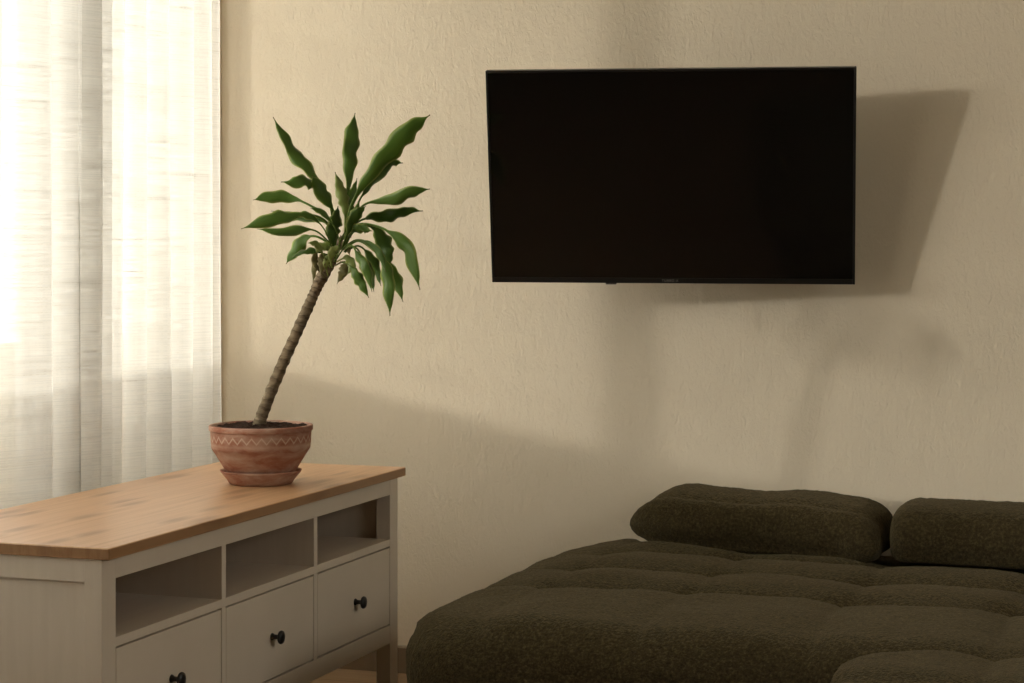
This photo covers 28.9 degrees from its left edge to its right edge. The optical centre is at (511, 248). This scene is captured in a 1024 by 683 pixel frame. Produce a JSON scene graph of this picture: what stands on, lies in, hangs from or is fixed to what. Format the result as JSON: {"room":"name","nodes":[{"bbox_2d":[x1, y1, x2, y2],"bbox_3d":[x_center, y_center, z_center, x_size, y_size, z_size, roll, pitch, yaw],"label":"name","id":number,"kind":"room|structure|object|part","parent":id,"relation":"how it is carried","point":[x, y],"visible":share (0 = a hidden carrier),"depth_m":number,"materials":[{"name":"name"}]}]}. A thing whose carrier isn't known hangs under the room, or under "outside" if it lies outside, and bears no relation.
{"room":"living room","nodes":[
{"label":"living room","id":0,"kind":"room"},
{"bbox_2d":[220,0,221,421],"bbox_3d":[-1.725,-0.205,2.631,0.160,2.550,5.438,0,0,19],"label":"wall","id":1,"kind":"structure","parent":0,"point":[220,0],"depth_m":5.17,"materials":[{"name":"beige paint"}]},
{"bbox_2d":[309,669,406,682],"bbox_3d":[0.089,1.120,2.000,4.010,0.100,5.838,0,0,19],"label":"floor","id":2,"kind":"structure","parent":0,"point":[338,675],"depth_m":4.95,"materials":[{"name":"brown wood"}]},
{"bbox_2d":[0,462,405,682],"bbox_3d":[-0.667,0.785,3.992,0.465,0.570,1.304,0,0,19],"label":"sideboard","id":3,"kind":"object","parent":2,"relation":"on","point":[191,575],"visible":0.94,"depth_m":3.77,"materials":[{"name":"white wood"}]},
{"bbox_3d":[-0.883,0.540,3.391,0.358,0.040,0.014,0,0,19],"label":"rail","id":4,"kind":"part","parent":3,"relation":"part of","materials":[{"name":"white wood"}]},
{"bbox_3d":[-0.882,0.722,3.395,0.360,0.324,0.012,0,0,19],"label":"panel","id":5,"kind":"part","parent":3,"relation":"part of","materials":[{"name":"white wood"}]},
{"bbox_3d":[-0.693,0.795,3.339,0.034,0.550,0.045,0,0,19],"label":"leg","id":6,"kind":"part","parent":3,"relation":"part of","materials":[{"name":"white wood"}]},
{"bbox_3d":[-0.795,0.763,3.601,0.398,0.172,0.380,0,0,19],"label":"drawer","id":7,"kind":"part","parent":3,"relation":"part of","materials":[{"name":"white wood"}]},
{"bbox_3d":[-0.595,0.767,3.532,0.026,0.027,0.027,0,0,19],"label":"knob","id":8,"kind":"part","parent":3,"relation":"part of","materials":[{"name":"black metal"}]},
{"bbox_3d":[-0.481,0.539,3.924,0.018,0.038,1.199,0,0,19],"label":"rail","id":9,"kind":"part","parent":3,"relation":"part of","materials":[{"name":"white wood"}]},
{"bbox_2d":[116,535,389,645],"bbox_3d":[-0.669,0.666,3.989,0.416,0.016,1.199,0,0,19],"label":"cubby shelf","id":10,"kind":"object","parent":3,"relation":"attached to","point":[146,614],"depth_m":3.83,"materials":[{"name":"white wood"}]},
{"bbox_2d":[220,467,301,486],"bbox_3d":[-0.533,0.485,4.217,0.174,0.030,0.174,0,0,19],"label":"saucer","id":11,"kind":"object","parent":3,"relation":"on","point":[238,479],"visible":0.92,"depth_m":4.15,"materials":[{"name":"ceramic"}]},
{"bbox_3d":[-0.662,0.763,3.983,0.398,0.172,0.388,0,0,19],"label":"drawer","id":12,"kind":"part","parent":3,"relation":"part of","materials":[{"name":"white wood"}]},
{"bbox_3d":[-0.462,0.767,3.914,0.026,0.027,0.027,0,0,19],"label":"knob","id":13,"kind":"part","parent":3,"relation":"part of","materials":[{"name":"black metal"}]},
{"bbox_2d":[209,114,429,473],"bbox_3d":[-0.409,0.102,4.210,0.468,0.786,0.250,0,0,-3],"label":"potted plant","id":14,"kind":"object","parent":3,"relation":"on","point":[260,445],"visible":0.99,"depth_m":4.16,"materials":[{"name":"green plant"}]},
{"bbox_3d":[-0.533,0.435,4.217,0.220,0.120,0.220,0,0,19],"label":"pot","id":15,"kind":"part","parent":14,"relation":"part of","materials":[{"name":"ceramic"}]},
{"bbox_3d":[-0.482,0.873,3.924,0.020,0.041,1.199,0,0,19],"label":"rail","id":16,"kind":"part","parent":3,"relation":"part of","materials":[{"name":"white wood"}]},
{"bbox_3d":[-0.468,0.722,4.586,0.360,0.324,0.012,0,0,19],"label":"panel","id":17,"kind":"part","parent":3,"relation":"part of","materials":[{"name":"white wood"}]},
{"bbox_3d":[-0.528,0.763,4.368,0.398,0.172,0.385,0,0,19],"label":"drawer","id":18,"kind":"part","parent":3,"relation":"part of","materials":[{"name":"white wood"}]},
{"bbox_3d":[-0.328,0.767,4.299,0.026,0.027,0.027,0,0,19],"label":"knob","id":19,"kind":"part","parent":3,"relation":"part of","materials":[{"name":"black metal"}]},
{"bbox_3d":[-0.284,0.795,4.514,0.034,0.550,0.045,0,0,19],"label":"leg","id":20,"kind":"part","parent":3,"relation":"part of","materials":[{"name":"white wood"}]},
{"bbox_2d":[406,538,1023,682],"bbox_3d":[0.972,0.866,3.888,2.201,0.408,1.225,0,0,19],"label":"sofa","id":21,"kind":"object","parent":2,"relation":"on","point":[627,610],"visible":0.95,"depth_m":3.65,"materials":[{"name":"green fabric"}]},
{"bbox_2d":[630,483,892,561],"bbox_3d":[0.570,0.621,4.542,0.624,0.137,0.260,0,0,26],"label":"sofa cushion","id":22,"kind":"object","parent":21,"relation":"on","point":[741,520],"visible":0.91,"depth_m":4.45,"materials":[{"name":"green fabric"}]},
{"bbox_2d":[890,497,1023,569],"bbox_3d":[1.434,0.619,4.184,1.250,0.130,0.253,0,0,21],"label":"bolster cushion","id":23,"kind":"object","parent":21,"relation":"on","point":[933,531],"visible":1,"depth_m":4.25,"materials":[{"name":"green fabric"}]},
{"bbox_2d":[830,650,1023,682],"bbox_3d":[0.769,0.860,2.341,1.069,0.420,1.748,0,0,19],"label":"cushion","id":24,"kind":"object","parent":2,"relation":"on","point":[917,666],"visible":1,"depth_m":3.10,"materials":[{"name":"green fabric"}]},
{"bbox_2d":[222,0,1023,644],"bbox_3d":[1.015,-0.205,4.663,4.010,2.550,0.200,0,0,19],"label":"wall","id":25,"kind":"structure","parent":0,"point":[528,423],"depth_m":4.83,"materials":[{"name":"beige paint"}]},
{"bbox_2d":[338,645,406,673],"bbox_3d":[0.963,1.036,4.568,3.645,0.069,0.014,0,0,19],"label":"baseboard","id":26,"kind":"structure","parent":25,"relation":"attached to","point":[367,662],"depth_m":5.02,"materials":[{"name":"white wood"}]},
{"bbox_3d":[0.089,-1.530,2.000,4.010,0.100,5.838,0,0,19],"label":"ceiling","id":27,"kind":"structure","parent":0,"visible":0},
{"bbox_2d":[0,0,111,508],"bbox_3d":[-1.296,-0.186,3.238,0.098,2.488,2.451,0,0,19],"label":"curtain","id":28,"kind":"object","parent":27,"relation":"hanging from","point":[56,55],"visible":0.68,"depth_m":4.20,"materials":[{"name":"fabric"}]},
{"bbox_2d":[112,0,220,484],"bbox_3d":[-0.862,-0.186,4.696,0.088,2.488,0.874,0,0,19],"label":"curtain","id":29,"kind":"object","parent":27,"relation":"hanging from","point":[166,276],"visible":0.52,"depth_m":4.71,"materials":[{"name":"fabric"}]},
{"bbox_3d":[0.437,-0.150,4.676,0.109,0.220,0.153,0,0,19],"label":"tv mount","id":30,"kind":"object","parent":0,"visible":0},
{"bbox_2d":[485,66,856,284],"bbox_3d":[0.365,-0.164,4.575,0.843,0.497,0.156,0,0,9],"label":"tv","id":31,"kind":"object","parent":30,"relation":"attached to","point":[708,175],"visible":1,"depth_m":4.55,"materials":[{"name":"plastic"}]}
]}

